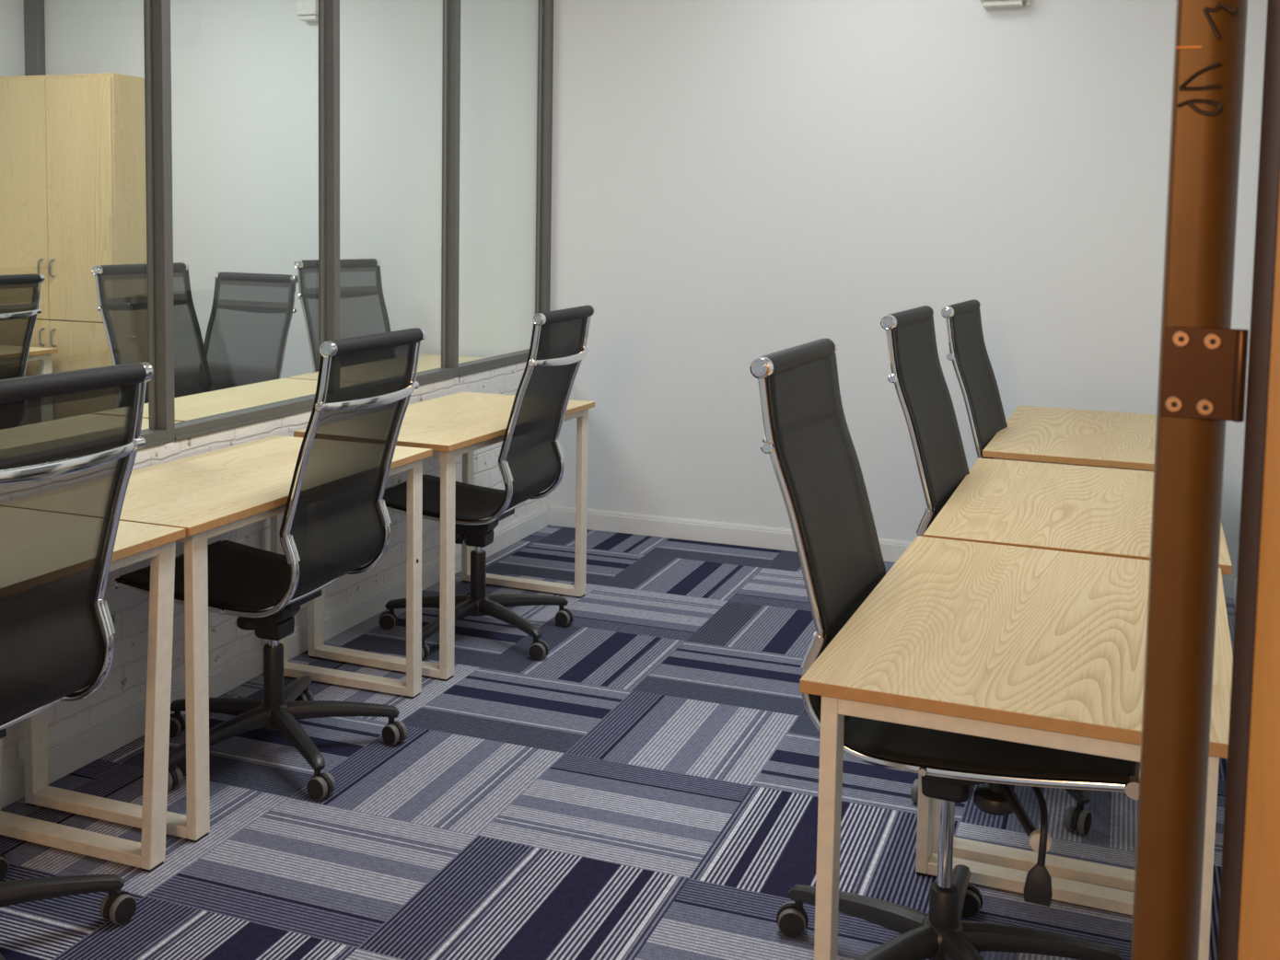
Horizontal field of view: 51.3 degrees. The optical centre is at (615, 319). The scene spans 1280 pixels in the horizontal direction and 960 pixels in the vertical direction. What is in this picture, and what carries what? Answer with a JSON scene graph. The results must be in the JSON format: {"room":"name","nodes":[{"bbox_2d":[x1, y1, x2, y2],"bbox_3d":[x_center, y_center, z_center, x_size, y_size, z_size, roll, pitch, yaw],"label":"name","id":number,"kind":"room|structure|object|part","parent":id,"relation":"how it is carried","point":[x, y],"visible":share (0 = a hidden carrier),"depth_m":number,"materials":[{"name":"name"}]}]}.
{"room":"office","nodes":[
{"label":"office","id":0,"kind":"room"},
{"bbox_2d":[0,0,24,76],"bbox_3d":[-3.843,-0.430,5.006,0.100,2.850,4.240,3,5,21],"label":"wall","id":1,"kind":"structure","parent":0,"point":[12,42],"depth_m":6.77,"materials":[{"name":"paint"}]},
{"bbox_2d":[1,360,546,768],"bbox_3d":[-1.110,0.710,4.040,0.100,0.815,4.220,3,5,21],"label":"wall","id":2,"kind":"structure","parent":0,"point":[124,686],"depth_m":3.87,"materials":[{"name":"white paint"}]},
{"bbox_2d":[137,0,174,450],"bbox_3d":[-1.357,-0.631,3.172,0.064,1.985,0.827,3,5,21],"label":"window","id":3,"kind":"structure","parent":2,"relation":"in","point":[157,13],"depth_m":3.55,"materials":[{"name":"grey metal"}]},
{"bbox_3d":[-1.378,0.342,3.232,0.064,0.036,0.792,3,5,21],"label":"rail","id":4,"kind":"part","parent":3,"relation":"part of","materials":[{"name":"grey metal"}]},
{"bbox_2d":[174,0,339,441],"bbox_3d":[-1.062,-0.686,3.934,0.064,1.985,0.812,3,5,21],"label":"window","id":5,"kind":"structure","parent":2,"relation":"in","point":[329,10],"depth_m":4.29,"materials":[{"name":"grey metal"}]},
{"bbox_3d":[-1.083,0.287,3.994,0.064,0.036,0.777,3,5,21],"label":"rail","id":6,"kind":"part","parent":5,"relation":"part of","materials":[{"name":"grey metal"}]},
{"bbox_2d":[0,505,548,809],"bbox_3d":[-1.063,1.024,4.045,0.013,0.089,4.220,3,5,21],"label":"baseboard","id":7,"kind":"structure","parent":2,"relation":"attached to","point":[79,750],"depth_m":3.90,"materials":[{"name":"paint"}]},
{"bbox_2d":[415,0,460,385],"bbox_3d":[-0.766,-0.741,4.697,0.064,1.985,0.826,3,5,21],"label":"window","id":8,"kind":"structure","parent":2,"relation":"in","point":[448,369],"depth_m":5.07,"materials":[{"name":"grey metal"}]},
{"bbox_3d":[-0.788,0.232,4.756,0.064,0.036,0.791,3,5,21],"label":"rail","id":9,"kind":"part","parent":8,"relation":"part of","materials":[{"name":"grey metal"}]},
{"bbox_2d":[458,0,553,376],"bbox_3d":[-0.462,-0.798,5.483,0.064,1.985,0.865,3,5,21],"label":"window","id":10,"kind":"structure","parent":2,"relation":"in","point":[545,7],"depth_m":5.85,"materials":[{"name":"grey metal"}]},
{"bbox_3d":[-0.483,0.175,5.543,0.064,0.036,0.830,3,5,21],"label":"rail","id":11,"kind":"part","parent":10,"relation":"part of","materials":[{"name":"grey metal"}]},
{"bbox_2d":[0,525,1235,959],"bbox_3d":[0.254,1.137,3.559,2.927,0.020,4.290,3,5,21],"label":"floor","id":12,"kind":"structure","parent":0,"point":[645,787],"depth_m":3.12,"materials":[{"name":"carpet"}]},
{"bbox_2d":[0,361,153,959],"bbox_3d":[-1.252,0.635,2.397,0.660,1.116,0.631,3,5,24],"label":"office chair","id":13,"kind":"object","parent":12,"relation":"on","point":[70,441],"visible":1,"depth_m":2.38,"materials":[{"name":"black fabric"}]},
{"bbox_3d":[-1.313,0.715,2.461,0.469,0.046,0.437,3,5,24],"label":"seat","id":14,"kind":"part","parent":13,"relation":"part of","materials":[{"name":"black"}]},
{"bbox_3d":[-1.091,1.086,2.540,0.292,0.065,0.052,-2,5,-29],"label":"arm","id":15,"kind":"part","parent":13,"relation":"part of","materials":[{"name":"black plastic"}]},
{"bbox_3d":[-1.034,0.415,2.311,0.140,0.615,0.437,3,5,24],"label":"backrest","id":16,"kind":"part","parent":13,"relation":"part of","materials":[{"name":"black fabric"}]},
{"bbox_3d":[-1.151,0.410,2.596,0.627,0.653,0.019,3,5,24],"label":"rail","id":17,"kind":"part","parent":13,"relation":"part of","materials":[{"name":"silver metal"}]},
{"bbox_2d":[0,521,186,872],"bbox_3d":[-1.364,0.828,2.446,0.535,0.720,1.090,3,5,21],"label":"office desk","id":18,"kind":"object","parent":12,"relation":"on","point":[134,542],"visible":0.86,"depth_m":2.82,"materials":[{"name":"brown wood"}]},
{"bbox_3d":[-1.399,0.792,2.993,0.025,0.694,0.094,3,5,21],"label":"leg","id":19,"kind":"part","parent":18,"relation":"part of","materials":[{"name":"beige wood"}]},
{"bbox_3d":[-1.136,0.511,2.359,0.025,0.028,0.946,3,5,21],"label":"rail","id":20,"kind":"part","parent":18,"relation":"part of","materials":[{"name":"beige wood"}]},
{"bbox_3d":[-0.970,0.811,2.828,0.025,0.694,0.094,3,5,21],"label":"leg","id":21,"kind":"part","parent":18,"relation":"part of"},
{"bbox_2d":[23,435,432,842],"bbox_3d":[-0.972,0.755,3.455,0.537,0.720,1.060,3,5,21],"label":"office desk","id":22,"kind":"object","parent":12,"relation":"on","point":[215,493],"visible":0.7,"depth_m":3.12,"materials":[{"name":"brown wood"}]},
{"bbox_3d":[-1.355,0.783,3.107,0.025,0.694,0.050,3,5,21],"label":"leg","id":23,"kind":"part","parent":22,"relation":"part of","materials":[{"name":"beige wood"}]},
{"bbox_3d":[-0.924,0.803,2.942,0.025,0.694,0.050,3,5,21],"label":"leg","id":24,"kind":"part","parent":22,"relation":"part of","materials":[{"name":"beige wood"}]},
{"bbox_3d":[-1.010,0.719,3.997,0.025,0.694,0.050,3,5,21],"label":"leg","id":25,"kind":"part","parent":22,"relation":"part of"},
{"bbox_3d":[-0.746,0.439,3.361,0.025,0.028,0.906,3,5,21],"label":"rail","id":26,"kind":"part","parent":22,"relation":"part of","materials":[{"name":"beige wood"}]},
{"bbox_3d":[-0.579,0.739,3.831,0.025,0.694,0.050,3,5,21],"label":"leg","id":27,"kind":"part","parent":22,"relation":"part of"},
{"bbox_2d":[106,327,426,800],"bbox_3d":[-0.882,0.571,3.394,0.692,1.100,0.644,3,5,20],"label":"office chair","id":28,"kind":"object","parent":12,"relation":"on","point":[336,520],"visible":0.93,"depth_m":3.33,"materials":[{"name":"black fabric"}]},
{"bbox_3d":[-1.044,1.013,3.490,0.292,0.065,0.052,3,5,20],"label":"arm","id":29,"kind":"part","parent":28,"relation":"part of","materials":[{"name":"black plastic"}]},
{"bbox_3d":[-0.988,1.029,3.293,0.052,0.065,0.292,4,6,38],"label":"arm","id":30,"kind":"part","parent":28,"relation":"part of","materials":[{"name":"black plastic"}]},
{"bbox_3d":[-0.949,0.384,3.186,0.627,0.653,0.019,3,5,20],"label":"rail","id":31,"kind":"part","parent":28,"relation":"part of","materials":[{"name":"silver metal"}]},
{"bbox_3d":[-0.951,0.660,3.432,0.469,0.046,0.437,3,5,20],"label":"seat","id":32,"kind":"part","parent":28,"relation":"part of","materials":[{"name":"black fabric"}]},
{"bbox_3d":[-0.947,0.756,3.469,0.076,0.088,0.075,3,5,20],"label":"tension knob","id":33,"kind":"part","parent":28,"relation":"part of","materials":[{"name":"black plastic"}]},
{"bbox_3d":[-0.782,1.033,3.286,0.052,0.065,0.292,-2,5,-34],"label":"arm","id":34,"kind":"part","parent":28,"relation":"part of","materials":[{"name":"black plastic"}]},
{"bbox_3d":[-0.873,1.006,3.605,0.052,0.065,0.292,1,4,2],"label":"arm","id":35,"kind":"part","parent":28,"relation":"part of","materials":[{"name":"black plastic"}]},
{"bbox_3d":[-0.711,1.019,3.479,0.292,0.065,0.052,0,5,-16],"label":"arm","id":36,"kind":"part","parent":28,"relation":"part of","materials":[{"name":"black plastic"}]},
{"bbox_3d":[-0.664,0.359,3.301,0.140,0.615,0.437,3,5,20],"label":"backrest","id":37,"kind":"part","parent":28,"relation":"part of","materials":[{"name":"black fabric"}]},
{"bbox_3d":[-0.801,0.355,3.578,0.627,0.653,0.019,3,5,20],"label":"rail","id":38,"kind":"part","parent":28,"relation":"part of","materials":[{"name":"silver metal"}]},
{"bbox_2d":[293,391,594,681],"bbox_3d":[-0.538,0.680,4.498,0.548,0.720,1.048,3,5,23],"label":"office desk","id":39,"kind":"object","parent":12,"relation":"on","point":[452,425],"visible":0.77,"depth_m":4.18,"materials":[{"name":"brown wood"}]},
{"bbox_3d":[-0.938,0.707,4.165,0.025,0.694,0.050,3,5,23],"label":"leg","id":40,"kind":"part","parent":39,"relation":"part of","materials":[{"name":"beige wood"}]},
{"bbox_3d":[-0.715,0.386,4.047,0.448,0.028,0.050,3,5,23],"label":"rail","id":41,"kind":"part","parent":39,"relation":"part of","materials":[{"name":"beige wood"}]},
{"bbox_3d":[-0.503,0.728,3.980,0.025,0.694,0.050,3,5,23],"label":"leg","id":42,"kind":"part","parent":39,"relation":"part of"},
{"bbox_3d":[-0.560,0.644,5.047,0.025,0.694,0.050,3,5,23],"label":"leg","id":43,"kind":"part","parent":39,"relation":"part of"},
{"bbox_3d":[-0.309,0.365,4.395,0.025,0.028,0.911,3,5,23],"label":"rail","id":44,"kind":"part","parent":39,"relation":"part of","materials":[{"name":"beige wood"}]},
{"bbox_3d":[-0.125,0.665,4.862,0.025,0.694,0.050,3,5,23],"label":"leg","id":45,"kind":"part","parent":39,"relation":"part of","materials":[{"name":"beige wood"}]},
{"bbox_2d":[378,305,595,661],"bbox_3d":[-0.462,0.502,4.364,0.679,1.098,0.625,3,5,20],"label":"office chair","id":46,"kind":"object","parent":12,"relation":"on","point":[530,459],"visible":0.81,"depth_m":4.33,"materials":[{"name":"black fabric"}]},
{"bbox_3d":[-0.628,0.944,4.445,0.292,0.065,0.052,2,5,11],"label":"arm","id":47,"kind":"part","parent":46,"relation":"part of","materials":[{"name":"black plastic"}]},
{"bbox_3d":[-0.542,0.960,4.259,0.052,0.065,0.292,3,5,29],"label":"arm","id":48,"kind":"part","parent":46,"relation":"part of","materials":[{"name":"black plastic"}]},
{"bbox_3d":[-0.525,0.688,4.450,0.076,0.088,0.075,3,5,20],"label":"tension knob","id":49,"kind":"part","parent":46,"relation":"part of","materials":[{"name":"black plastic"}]},
{"bbox_3d":[-0.528,0.592,4.412,0.469,0.046,0.437,3,5,20],"label":"seat","id":50,"kind":"part","parent":46,"relation":"part of","materials":[{"name":"black fabric"}]},
{"bbox_3d":[-0.524,0.315,4.166,0.627,0.653,0.019,3,5,20],"label":"rail","id":51,"kind":"part","parent":46,"relation":"part of","materials":[{"name":"silver metal"}]},
{"bbox_3d":[-0.338,0.961,4.284,0.052,0.065,0.292,-3,6,-43],"label":"arm","id":52,"kind":"part","parent":46,"relation":"part of","materials":[{"name":"black plastic"}]},
{"bbox_3d":[-0.298,0.946,4.485,0.292,0.065,0.052,-1,5,-25],"label":"arm","id":53,"kind":"part","parent":46,"relation":"part of","materials":[{"name":"black plastic"}]},
{"bbox_3d":[-0.240,0.291,4.284,0.140,0.615,0.437,3,5,20],"label":"backrest","id":54,"kind":"part","parent":46,"relation":"part of","materials":[{"name":"black fabric"}]},
{"bbox_3d":[-0.380,0.287,4.559,0.627,0.653,0.019,3,5,20],"label":"rail","id":55,"kind":"part","parent":46,"relation":"part of","materials":[{"name":"silver metal"}]},
{"bbox_2d":[749,337,1140,959],"bbox_3d":[0.608,0.642,2.398,0.666,1.160,0.605,3,5,24],"label":"office chair","id":56,"kind":"object","parent":12,"relation":"on","point":[808,441],"visible":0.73,"depth_m":2.35,"materials":[{"name":"black fabric"}]},
{"bbox_3d":[0.402,0.381,2.446,0.140,0.615,0.437,3,5,24],"label":"backrest","id":57,"kind":"part","parent":56,"relation":"part of","materials":[{"name":"black fabric"}]},
{"bbox_3d":[0.455,1.112,2.524,0.292,0.065,0.052,5,6,39],"label":"arm","id":58,"kind":"part","parent":56,"relation":"part of","materials":[{"name":"black plastic"}]},
{"bbox_3d":[0.444,1.128,2.319,0.292,0.065,0.052,-2,5,-33],"label":"arm","id":59,"kind":"part","parent":56,"relation":"part of","materials":[{"name":"black plastic"}]},
{"bbox_3d":[0.521,0.424,2.164,0.627,0.653,0.019,3,5,24],"label":"rail","id":60,"kind":"part","parent":56,"relation":"part of","materials":[{"name":"silver metal"}]},
{"bbox_3d":[0.654,1.111,2.577,0.052,0.065,0.292,3,5,21],"label":"arm","id":61,"kind":"part","parent":56,"relation":"part of","materials":[{"name":"black plastic"}]},
{"bbox_3d":[0.636,1.136,2.245,0.052,0.065,0.292,0,5,-15],"label":"arm","id":62,"kind":"part","parent":56,"relation":"part of","materials":[{"name":"black plastic"}]},
{"bbox_3d":[0.672,0.709,2.348,0.469,0.046,0.437,3,5,24],"label":"seat","id":63,"kind":"part","parent":56,"relation":"part of","materials":[{"name":"black"}]},
{"bbox_3d":[0.664,0.809,2.326,0.076,0.088,0.075,3,5,24],"label":"tension knob","id":64,"kind":"part","parent":56,"relation":"part of","materials":[{"name":"black plastic"}]},
{"bbox_3d":[0.675,0.821,2.232,0.020,0.045,0.155,0,5,-5],"label":"tilt lever","id":65,"kind":"part","parent":56,"relation":"part of","materials":[{"name":"black plastic"}]},
{"bbox_3d":[0.684,0.841,2.149,0.037,0.037,0.024,3,5,24],"label":"lever knob","id":66,"kind":"part","parent":56,"relation":"part of","materials":[{"name":"beige plastic"}]},
{"bbox_3d":[0.766,1.126,2.405,0.292,0.065,0.052,1,4,3],"label":"arm","id":67,"kind":"part","parent":56,"relation":"part of","materials":[{"name":"black plastic"}]},
{"bbox_2d":[941,299,1007,459],"bbox_3d":[1.363,0.528,4.140,0.660,1.138,0.656,3,5,26],"label":"office chair","id":68,"kind":"object","parent":12,"relation":"on","point":[988,418],"visible":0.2,"depth_m":4.18,"materials":[{"name":"black fabric"}]},
{"bbox_3d":[1.273,0.322,3.928,0.627,0.653,0.019,3,5,26],"label":"rail","id":69,"kind":"part","parent":68,"relation":"part of","materials":[{"name":"silver metal"}]},
{"bbox_2d":[880,305,1092,835],"bbox_3d":[1.024,0.571,3.339,0.660,1.168,0.636,3,5,25],"label":"office chair","id":70,"kind":"object","parent":12,"relation":"on","point":[916,373],"visible":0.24,"depth_m":3.32,"materials":[{"name":"black fabric"}]},
{"bbox_3d":[0.928,0.350,3.109,0.627,0.653,0.019,3,5,25],"label":"rail","id":71,"kind":"part","parent":70,"relation":"part of","materials":[{"name":"silver metal"}]},
{"bbox_3d":[0.816,0.307,3.393,0.140,0.615,0.437,3,5,25],"label":"backrest","id":72,"kind":"part","parent":70,"relation":"part of","materials":[{"name":"black fabric"}]},
{"bbox_3d":[1.041,1.069,3.187,0.052,0.065,0.292,0,5,-13],"label":"arm","id":73,"kind":"part","parent":70,"relation":"part of","materials":[{"name":"black plastic"}]},
{"bbox_2d":[799,535,1233,959],"bbox_3d":[0.727,0.870,2.328,0.595,0.720,0.980,3,5,22],"label":"office desk","id":74,"kind":"object","parent":12,"relation":"on","point":[1046,648],"visible":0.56,"depth_m":2.08,"materials":[{"name":"brown wood"}]},
{"bbox_3d":[0.318,0.895,2.009,0.025,0.694,0.050,3,5,22],"label":"leg","id":75,"kind":"part","parent":74,"relation":"part of","materials":[{"name":"beige wood"}]},
{"bbox_3d":[0.666,0.836,2.843,0.025,0.694,0.050,3,5,22],"label":"leg","id":76,"kind":"part","parent":74,"relation":"part of","materials":[{"name":"beige wood"}]},
{"bbox_3d":[0.558,0.575,1.885,0.485,0.028,0.050,3,5,22],"label":"rail","id":77,"kind":"part","parent":74,"relation":"part of","materials":[{"name":"beige wood"}]},
{"bbox_3d":[0.788,0.918,1.813,0.025,0.694,0.050,3,5,22],"label":"leg","id":78,"kind":"part","parent":74,"relation":"part of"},
{"bbox_2d":[982,406,1156,471],"bbox_3d":[1.560,0.725,4.342,0.608,0.720,1.053,3,5,22],"label":"office desk","id":79,"kind":"object","parent":12,"relation":"on","point":[1040,435],"visible":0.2,"depth_m":4.17,"materials":[{"name":"brown wood"}]},
{"bbox_3d":[1.379,0.432,3.865,0.498,0.028,0.050,3,5,22],"label":"rail","id":80,"kind":"part","parent":79,"relation":"part of","materials":[{"name":"beige wood"}]},
{"bbox_2d":[923,457,1232,892],"bbox_3d":[1.127,0.803,3.265,0.607,0.720,1.012,3,5,22],"label":"office desk","id":81,"kind":"object","parent":12,"relation":"on","point":[1069,508],"visible":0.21,"depth_m":3.04,"materials":[{"name":"brown wood"}]},
{"bbox_3d":[0.711,0.830,2.927,0.025,0.694,0.050,3,5,22],"label":"leg","id":82,"kind":"part","parent":81,"relation":"part of","materials":[{"name":"beige wood"}]},
{"bbox_2d":[1130,0,1247,959],"bbox_3d":[0.495,-0.058,1.131,0.054,2.750,0.072,3,5,21],"label":"door","id":83,"kind":"structure","parent":12,"relation":"on","point":[1210,41],"depth_m":1.12,"materials":[{"name":"brown wood"}]},
{"bbox_2d":[44,0,1267,574],"bbox_3d":[-0.320,-0.451,5.983,5.970,2.850,0.120,3,5,21],"label":"wall","id":84,"kind":"structure","parent":0,"point":[735,183],"depth_m":5.64,"materials":[{"name":"paint"}]},
{"bbox_2d":[23,0,45,75],"bbox_3d":[-2.999,-0.567,6.921,0.090,2.750,0.050,3,5,21],"label":"trim","id":85,"kind":"structure","parent":84,"relation":"attached to","point":[34,28],"depth_m":6.83,"materials":[{"name":"grey metal"}]},
{"bbox_2d":[295,0,318,22],"bbox_3d":[-1.423,-1.478,6.231,0.127,0.160,0.075,3,5,21],"label":"wall box","id":86,"kind":"object","parent":84,"relation":"attached to","point":[308,10],"visible":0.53,"depth_m":6.20,"materials":[{"name":"white plastic"}]},
{"bbox_2d":[299,14,318,22],"bbox_3d":[-1.427,-1.409,6.245,0.091,0.020,0.060,3,5,21],"label":"wall light","id":87,"kind":"object","parent":86,"relation":"on","point":[305,17],"depth_m":6.22,"materials":[{"name":"white plastic"}]},
{"bbox_2d":[548,505,1236,598],"bbox_3d":[1.014,0.943,5.495,2.814,0.089,0.013,3,5,21],"label":"baseboard","id":88,"kind":"structure","parent":84,"relation":"attached to","point":[652,526],"depth_m":5.74,"materials":[{"name":"paint"}]},
{"bbox_2d":[979,0,1030,8],"bbox_3d":[1.493,-1.282,5.115,0.182,0.160,0.075,3,5,21],"label":"wall box","id":89,"kind":"object","parent":84,"relation":"attached to","point":[986,4],"visible":1,"depth_m":5.11,"materials":[{"name":"white plastic"}]},
{"bbox_3d":[-2.507,1.031,4.621,2.993,0.060,4.290,3,5,21],"label":"floor","id":90,"kind":"structure","parent":0,"visible":0},
{"bbox_2d":[0,273,44,379],"bbox_3d":[-2.667,0.377,5.331,0.675,1.128,0.628,3,5,28],"label":"office chair","id":91,"kind":"object","parent":90,"relation":"on","point":[19,294],"visible":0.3,"depth_m":5.30,"materials":[{"name":"black fabric"}]},
{"bbox_3d":[-2.586,0.150,5.480,0.627,0.653,0.019,3,5,24],"label":"rail","id":92,"kind":"part","parent":91,"relation":"part of","materials":[{"name":"silver metal"}]},
{"bbox_2d":[27,347,58,374],"bbox_3d":[-3.118,0.522,6.003,0.560,0.720,1.050,3,5,21],"label":"office desk","id":93,"kind":"object","parent":90,"relation":"on","point":[44,354],"visible":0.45,"depth_m":6.32,"materials":[{"name":"brown wood"}]},
{"bbox_3d":[-2.886,0.207,5.890,0.025,0.028,0.926,3,5,21],"label":"rail","id":94,"kind":"part","parent":93,"relation":"part of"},
{"bbox_3d":[-2.716,0.506,6.370,0.025,0.694,0.050,3,5,21],"label":"leg","id":95,"kind":"part","parent":93,"relation":"part of","materials":[{"name":"white metal"}]},
{"bbox_2d":[0,72,146,376],"bbox_3d":[-2.664,-0.170,6.599,0.780,2.020,0.441,3,5,21],"label":"wardrobe","id":96,"kind":"object","parent":90,"relation":"on","point":[73,197],"visible":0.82,"depth_m":6.37,"materials":[{"name":"brown wood"}]},
{"bbox_3d":[-2.904,-0.581,6.469,0.386,1.148,0.020,3,5,21],"label":"door","id":97,"kind":"part","parent":96,"relation":"part of","materials":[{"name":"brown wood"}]},
{"bbox_3d":[-2.919,0.389,6.545,0.386,0.786,0.020,3,5,21],"label":"door","id":98,"kind":"part","parent":96,"relation":"part of","materials":[{"name":"brown wood"}]},
{"bbox_3d":[-2.769,-0.247,6.414,0.010,0.090,0.032,3,5,21],"label":"handle","id":99,"kind":"part","parent":96,"relation":"part of","materials":[{"name":"grey metal"}]},
{"bbox_3d":[-2.774,0.086,6.440,0.010,0.090,0.032,3,5,21],"label":"handle","id":100,"kind":"part","parent":96,"relation":"part of","materials":[{"name":"grey metal"}]},
{"bbox_3d":[-2.704,-0.244,6.389,0.010,0.090,0.032,3,5,21],"label":"handle","id":101,"kind":"part","parent":96,"relation":"part of","materials":[{"name":"grey metal"}]},
{"bbox_3d":[-2.709,0.089,6.415,0.010,0.090,0.032,3,5,21],"label":"handle","id":102,"kind":"part","parent":96,"relation":"part of","materials":[{"name":"grey metal"}]},
{"bbox_3d":[-2.541,-0.564,6.329,0.386,1.148,0.020,3,5,21],"label":"door","id":103,"kind":"part","parent":96,"relation":"part of","materials":[{"name":"brown wood"}]},
{"bbox_3d":[-2.556,0.406,6.405,0.386,0.786,0.020,3,5,21],"label":"door","id":104,"kind":"part","parent":96,"relation":"part of","materials":[{"name":"brown wood"}]},
{"bbox_2d":[91,262,211,403],"bbox_3d":[-1.495,0.398,4.916,0.663,1.188,0.629,3,5,27],"label":"office chair","id":105,"kind":"object","parent":90,"relation":"on","point":[122,289],"visible":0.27,"depth_m":4.94,"materials":[{"name":"black fabric"}]},
{"bbox_3d":[-1.599,0.168,4.685,0.627,0.653,0.019,3,5,27],"label":"rail","id":106,"kind":"part","parent":105,"relation":"part of","materials":[{"name":"silver metal"}]},
{"bbox_2d":[140,418,179,430],"bbox_3d":[-1.606,0.715,3.674,0.535,0.745,1.020,3,5,21],"label":"office desk","id":107,"kind":"object","parent":90,"relation":"on","point":[145,423],"visible":0.02,"depth_m":4.03,"materials":[{"name":"brown wood"}]},
{"bbox_2d":[142,378,317,421],"bbox_3d":[-1.231,0.645,4.641,0.535,0.745,1.020,3,5,21],"label":"office desk","id":108,"kind":"object","parent":90,"relation":"on","point":[191,407],"visible":0.17,"depth_m":4.62,"materials":[{"name":"brown wood"}]},
{"bbox_2d":[203,271,298,391],"bbox_3d":[-1.722,0.377,5.570,0.632,1.120,0.677,3,5,26],"label":"office chair","id":109,"kind":"object","parent":90,"relation":"on","point":[251,315],"visible":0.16,"depth_m":5.75,"materials":[{"name":"black fabric"}]},
{"bbox_3d":[-1.513,0.177,5.454,0.019,0.653,0.627,3,5,26],"label":"rail","id":110,"kind":"part","parent":109,"relation":"part of","materials":[{"name":"silver metal"}]},
{"bbox_2d":[293,258,391,372],"bbox_3d":[-0.998,0.350,5.647,0.660,1.184,0.643,5,6,40],"label":"office chair","id":111,"kind":"object","parent":90,"relation":"on","point":[361,293],"visible":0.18,"depth_m":5.82,"materials":[{"name":"black fabric"}]},
{"bbox_3d":[-1.115,0.116,5.482,0.627,0.653,0.019,5,6,40],"label":"rail","id":112,"kind":"part","parent":111,"relation":"part of","materials":[{"name":"silver metal"}]},
{"bbox_2d":[286,353,485,380],"bbox_3d":[-0.856,0.575,5.609,0.535,0.745,1.020,3,5,21],"label":"office desk","id":113,"kind":"object","parent":90,"relation":"on","point":[426,362],"visible":0.1,"depth_m":5.77,"materials":[{"name":"brown wood"}]},
{"bbox_3d":[1.635,-0.180,2.912,0.100,2.850,4.220,3,5,21],"label":"wall","id":114,"kind":"structure","parent":0,"visible":0},
{"bbox_2d":[1233,577,1236,605],"bbox_3d":[1.567,1.143,3.049,0.013,0.089,4.167,3,5,21],"label":"baseboard","id":115,"kind":"structure","parent":114,"relation":"attached to","point":[1235,581],"depth_m":4.94,"materials":[{"name":"paint"}]},
{"bbox_3d":[0.698,-0.046,1.017,0.280,2.850,0.080,3,5,21],"label":"wall","id":116,"kind":"structure","parent":0,"visible":0},
{"bbox_2d":[1160,0,1279,959],"bbox_3d":[0.362,0.291,0.745,0.109,2.090,0.813,3,5,21],"label":"door","id":117,"kind":"structure","parent":116,"relation":"in","point":[1204,369],"depth_m":0.97,"materials":[{"name":"orange paint"}]},
{"bbox_3d":[0.360,0.298,0.650,0.043,2.090,0.635,3,5,21],"label":"panel","id":118,"kind":"part","parent":117,"relation":"part of","materials":[{"name":"orange paint"}]}
]}

